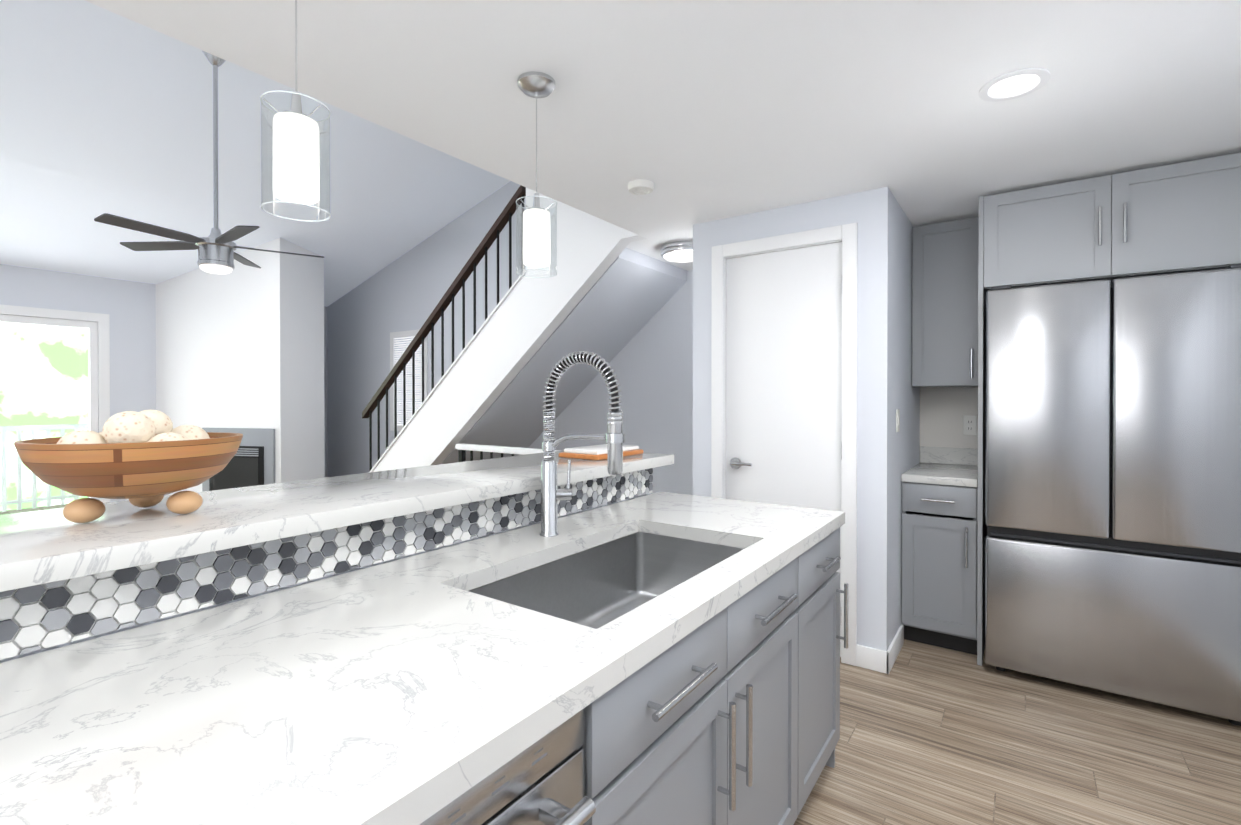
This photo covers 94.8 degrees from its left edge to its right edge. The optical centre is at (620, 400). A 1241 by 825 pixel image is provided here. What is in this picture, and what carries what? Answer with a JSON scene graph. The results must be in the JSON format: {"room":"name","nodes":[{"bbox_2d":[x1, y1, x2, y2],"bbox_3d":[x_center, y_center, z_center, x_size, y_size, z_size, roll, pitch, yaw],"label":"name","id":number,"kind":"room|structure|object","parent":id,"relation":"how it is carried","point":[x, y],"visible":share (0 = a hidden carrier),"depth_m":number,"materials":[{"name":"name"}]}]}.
{"room":"kitchen","nodes":[
{"label":"kitchen","id":0,"kind":"room"},
{"bbox_2d":[0,264,327,501],"bbox_3d":[-5.608,0.007,5.399,0.100,2.560,5.850,0,0,35],"label":"wall","id":1,"kind":"structure","parent":0,"point":[129,307],"depth_m":5.90,"materials":[{"name":"white paint"}]},
{"bbox_2d":[0,304,109,513],"bbox_3d":[-5.833,0.206,5.051,0.103,2.165,1.990,0,0,35],"label":"door","id":2,"kind":"structure","parent":1,"relation":"in","point":[98,327],"depth_m":5.73,"materials":[{"name":"white paint"}]},
{"bbox_2d":[0,0,509,306],"bbox_3d":[-3.237,-2.046,3.717,5.900,1.664,5.850,0,0,35],"label":"ceiling","id":3,"kind":"structure","parent":0,"point":[102,111],"depth_m":4.49,"materials":[{"name":"white paint"}]},
{"bbox_2d":[94,51,323,273],"bbox_3d":[-2.496,-1.490,3.519,1.130,1.394,1.156,0,0,35],"label":"ceiling fan","id":4,"kind":"object","parent":3,"relation":"hanging from","point":[216,248],"visible":0.94,"depth_m":3.51,"materials":[{"name":"silver metal"}]},
{"bbox_2d":[0,493,650,662],"bbox_3d":[-0.691,0.791,1.356,0.110,1.035,2.700,0,0,35],"label":"wall","id":5,"kind":"structure","parent":0,"point":[112,632],"depth_m":1.16,"materials":[{"name":"white paint"}]},
{"bbox_2d":[0,468,652,659],"bbox_3d":[-0.642,0.335,1.319,0.010,0.123,2.700,0,0,35],"label":"tile backsplash","id":6,"kind":"structure","parent":5,"relation":"attached to","point":[40,617],"depth_m":1.15,"materials":[{"name":"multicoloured tile"}]},
{"bbox_2d":[0,450,673,591],"bbox_3d":[-0.768,0.370,1.427,0.510,0.277,2.730,0,0,35],"label":"bar","id":7,"kind":"object","parent":5,"relation":"on","point":[39,547],"visible":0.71,"depth_m":1.19,"materials":[{"name":"stone"}]},
{"bbox_2d":[14,409,242,522],"bbox_3d":[-0.982,0.126,1.166,0.352,0.213,0.352,0,0,35],"label":"decorative bowl","id":8,"kind":"object","parent":7,"relation":"on","point":[146,458],"visible":1,"depth_m":1.07,"materials":[{"name":"brown wood"}]},
{"bbox_2d":[559,444,643,459],"bbox_3d":[-0.074,0.208,2.350,0.200,0.034,0.320,0,0,35],"label":"cutting board","id":9,"kind":"object","parent":7,"relation":"on","point":[595,452],"visible":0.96,"depth_m":2.25,"materials":[{"name":"brown wood"}]},
{"bbox_2d":[369,187,891,650],"bbox_3d":[-0.549,-0.758,4.062,4.525,4.103,0.124,0,0,35],"label":"wall","id":10,"kind":"structure","parent":0,"point":[869,212],"depth_m":3.28,"materials":[{"name":"white paint"}]},
{"bbox_2d":[362,185,525,469],"bbox_3d":[-1.551,-0.425,4.773,2.090,2.306,0.065,0,0,35],"label":"stair railing","id":11,"kind":"object","parent":10,"relation":"on","point":[482,248],"visible":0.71,"depth_m":4.71,"materials":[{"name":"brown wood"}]},
{"bbox_2d":[726,242,841,656],"bbox_3d":[0.844,0.245,3.025,0.635,2.084,0.108,0,0,35],"label":"closet door","id":12,"kind":"structure","parent":10,"relation":"in","point":[784,377],"depth_m":3.02,"materials":[{"name":"white paint"}]},
{"bbox_2d":[711,223,857,665],"bbox_3d":[0.866,0.214,3.059,0.780,2.170,0.116,0,0,35],"label":"door frame","id":13,"kind":"structure","parent":10,"relation":"attached to","point":[845,235],"depth_m":2.82,"materials":[{"name":"white paint"}]},
{"bbox_2d":[856,624,903,673],"bbox_3d":[0.957,1.246,3.185,1.067,0.105,0.411,0,0,35],"label":"baseboard","id":14,"kind":"structure","parent":10,"relation":"attached to","point":[878,660],"depth_m":2.77,"materials":[{"name":"white paint"}]},
{"bbox_2d":[327,181,977,494],"bbox_3d":[-0.375,-0.774,5.224,8.650,4.123,0.100,0,0,35],"label":"wall","id":15,"kind":"structure","parent":0,"point":[650,363],"depth_m":5.87,"materials":[{"name":"white paint"}]},
{"bbox_2d":[390,329,427,430],"bbox_3d":[-2.459,-0.225,6.619,0.700,1.170,0.020,0,0,35],"label":"window blinds","id":16,"kind":"object","parent":15,"relation":"attached to","point":[400,341],"visible":0.48,"depth_m":6.63,"materials":[{"name":"white paint"}]},
{"bbox_2d":[963,415,976,434],"bbox_3d":[2.093,0.147,3.420,0.070,0.116,0.008,0,0,35],"label":"electrical outlet plate","id":17,"kind":"object","parent":15,"relation":"attached to","point":[969,425],"visible":1,"depth_m":3.42,"materials":[{"name":"white plastic"}]},
{"bbox_2d":[84,0,1240,270],"bbox_3d":[0.204,-1.061,1.296,3.180,0.100,5.850,0,0,35],"label":"ceiling","id":18,"kind":"structure","parent":0,"point":[700,110],"depth_m":1.85,"materials":[{"name":"white paint"}]},
{"bbox_2d":[260,0,330,221],"bbox_3d":[-0.692,-0.706,1.217,0.131,0.610,0.131,0,0,35],"label":"pendant light","id":19,"kind":"object","parent":18,"relation":"hanging from","point":[295,154],"visible":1,"depth_m":1.20,"materials":[{"name":"white glass"}]},
{"bbox_2d":[516,71,556,277],"bbox_3d":[-0.267,-0.709,1.819,0.131,0.610,0.131,0,0,35],"label":"pendant light","id":20,"kind":"object","parent":18,"relation":"hanging from","point":[536,235],"visible":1,"depth_m":1.79,"materials":[{"name":"white glass"}]},
{"bbox_2d":[628,179,653,194],"bbox_3d":[0.096,-1.001,2.688,0.124,0.036,0.124,0,0,35],"label":"smoke detector","id":21,"kind":"object","parent":18,"relation":"attached to","point":[640,187],"visible":1,"depth_m":2.65,"materials":[{"name":"white plastic"}]},
{"bbox_2d":[661,241,692,262],"bbox_3d":[0.419,-0.979,3.806,0.304,0.092,0.304,0,0,35],"label":"flush ceiling light","id":22,"kind":"object","parent":18,"relation":"attached to","point":[679,251],"visible":0.65,"depth_m":3.70,"materials":[{"name":"white glass"}]},
{"bbox_2d":[979,68,1050,101],"bbox_3d":[1.260,-1.010,1.831,0.190,0.007,0.190,0,0,35],"label":"recessed light","id":23,"kind":"object","parent":18,"relation":"in","point":[1014,84],"visible":1,"depth_m":1.83,"materials":[{"name":"white paint"}]},
{"bbox_2d":[891,194,919,641],"bbox_3d":[1.562,0.139,3.221,0.100,2.320,0.950,0,0,35],"label":"wall","id":24,"kind":"structure","parent":0,"point":[905,439],"depth_m":3.01,"materials":[{"name":"white paint"}]},
{"bbox_2d":[896,409,899,431],"bbox_3d":[1.424,0.103,2.926,0.010,0.115,0.070,0,0,35],"label":"switch plate","id":25,"kind":"object","parent":24,"relation":"attached to","point":[897,420],"visible":1,"depth_m":2.91,"materials":[{"name":"white plastic"}]},
{"bbox_2d":[912,217,978,386],"bbox_3d":[1.907,-0.542,3.317,0.343,0.920,0.386,0,0,35],"label":"upper cabinet","id":26,"kind":"object","parent":24,"relation":"attached to","point":[945,265],"visible":0.98,"depth_m":3.20,"materials":[{"name":"grey wood"}]},
{"bbox_2d":[793,639,1240,824],"bbox_3d":[-2.073,1.330,2.914,8.750,0.060,5.850,0,0,35],"label":"floor","id":27,"kind":"structure","parent":0,"point":[932,735],"depth_m":2.10,"materials":[{"name":"wood"}]},
{"bbox_2d":[156,237,324,495],"bbox_3d":[-4.154,-0.201,6.256,1.618,2.965,0.600,0,0,14],"label":"chimney column","id":28,"kind":"structure","parent":27,"relation":"on","point":[240,345],"depth_m":5.97,"materials":[{"name":"white paint"}]},
{"bbox_2d":[202,428,274,491],"bbox_3d":[-3.949,0.784,5.838,1.020,1.000,0.120,0,0,14],"label":"fireplace","id":29,"kind":"object","parent":28,"relation":"in","point":[251,462],"visible":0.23,"depth_m":5.81,"materials":[{"name":"grey stone"}]},
{"bbox_2d":[456,443,560,461],"bbox_3d":[-0.707,0.821,4.181,1.460,0.945,0.070,0,0,35],"label":"guard railing","id":30,"kind":"object","parent":27,"relation":"on","point":[461,448],"visible":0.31,"depth_m":4.36,"materials":[{"name":"black metal"}]},
{"bbox_2d":[441,248,686,463],"bbox_3d":[-1.069,-0.022,5.083,3.248,2.620,0.932,0,0,35],"label":"stairs","id":31,"kind":"structure","parent":27,"relation":"on","point":[630,293],"depth_m":4.48,"materials":[{"name":"white paint"}]},
{"bbox_2d":[582,679,625,824],"bbox_3d":[-0.523,0.878,0.822,0.750,0.868,0.716,0,0,35],"label":"base cabinet","id":32,"kind":"object","parent":27,"relation":"on","point":[604,746],"depth_m":0.88,"materials":[{"name":"grey wood"}]},
{"bbox_2d":[420,708,595,824],"bbox_3d":[-0.450,0.828,0.770,0.670,0.757,0.594,0,0,35],"label":"dishwasher","id":33,"kind":"object","parent":32,"relation":"in","point":[540,781],"visible":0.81,"depth_m":0.76,"materials":[{"name":"grey metal"}]},
{"bbox_2d":[626,549,809,824],"bbox_3d":[-0.057,0.874,1.484,0.750,0.868,1.018,0,0,35],"label":"base cabinet","id":34,"kind":"object","parent":27,"relation":"on","point":[729,714],"depth_m":1.25,"materials":[{"name":"grey wood"}]},
{"bbox_2d":[0,492,844,824],"bbox_3d":[-0.309,0.420,1.118,0.763,0.040,2.755,0,0,35],"label":"countertop","id":35,"kind":"structure","parent":34,"relation":"on","point":[416,690],"depth_m":0.81,"materials":[{"name":"stone"}]},
{"bbox_2d":[539,351,624,536],"bbox_3d":[-0.104,0.128,1.632,0.296,0.538,0.092,0,0,35],"label":"faucet","id":36,"kind":"object","parent":35,"relation":"on","point":[552,494],"visible":1,"depth_m":1.66,"materials":[{"name":"silver metal"}]},
{"bbox_2d":[469,532,743,628],"bbox_3d":[0.010,0.574,1.451,0.479,0.268,0.839,0,0,35],"label":"sink","id":37,"kind":"object","parent":35,"relation":"in","point":[599,586],"visible":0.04,"depth_m":1.75,"materials":[{"name":"metal"}]},
{"bbox_2d":[810,527,845,792],"bbox_3d":[0.323,0.871,2.022,0.750,0.868,0.532,0,0,35],"label":"base cabinet","id":38,"kind":"object","parent":27,"relation":"on","point":[825,591],"depth_m":1.88,"materials":[{"name":"grey wood"}]},
{"bbox_2d":[902,482,977,654],"bbox_3d":[1.814,0.865,3.193,0.343,0.868,0.707,0,0,35],"label":"base cabinet","id":39,"kind":"object","parent":27,"relation":"on","point":[939,558],"visible":0.85,"depth_m":2.94,"materials":[{"name":"grey wood"}]},
{"bbox_2d":[901,446,977,486],"bbox_3d":[1.824,0.359,3.204,0.343,0.140,0.673,0,0,35],"label":"countertop","id":40,"kind":"structure","parent":39,"relation":"on","point":[948,466],"depth_m":3.26,"materials":[{"name":"stone"}]},
{"bbox_2d":[977,153,1240,665],"bbox_3d":[2.346,0.151,2.794,0.976,2.300,0.740,0,0,35],"label":"cabinet","id":41,"kind":"object","parent":27,"relation":"on","point":[1182,217],"visible":0.96,"depth_m":2.53,"materials":[{"name":"grey wood"}]},
{"bbox_2d":[985,264,1240,725],"bbox_3d":[2.325,0.381,2.760,0.910,1.840,0.763,0,0,35],"label":"fridge","id":42,"kind":"object","parent":27,"relation":"on","point":[1113,496],"visible":1,"depth_m":2.43,"materials":[{"name":"grey metal"}]},
{"label":"outside","id":43,"kind":"structure","parent":0,"visible":0},
{"bbox_2d":[0,503,67,514],"bbox_3d":[-6.713,1.375,5.748,2.100,0.140,4.335,0,0,35],"label":"deck","id":44,"kind":"object","parent":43,"point":[34,509],"depth_m":6.81,"materials":[{"name":"beige wood"}]},
{"bbox_2d":[0,424,88,511],"bbox_3d":[-7.522,0.802,6.245,0.060,1.000,4.220,0,0,35],"label":"deck railing","id":45,"kind":"object","parent":44,"relation":"on","point":[19,500],"depth_m":6.81,"materials":[{"name":"white paint"}]},
{"bbox_2d":[0,322,88,510],"bbox_3d":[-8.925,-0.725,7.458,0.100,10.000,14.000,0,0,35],"label":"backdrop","id":46,"kind":"structure","parent":43,"point":[20,368],"depth_m":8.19,"materials":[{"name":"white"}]}
]}

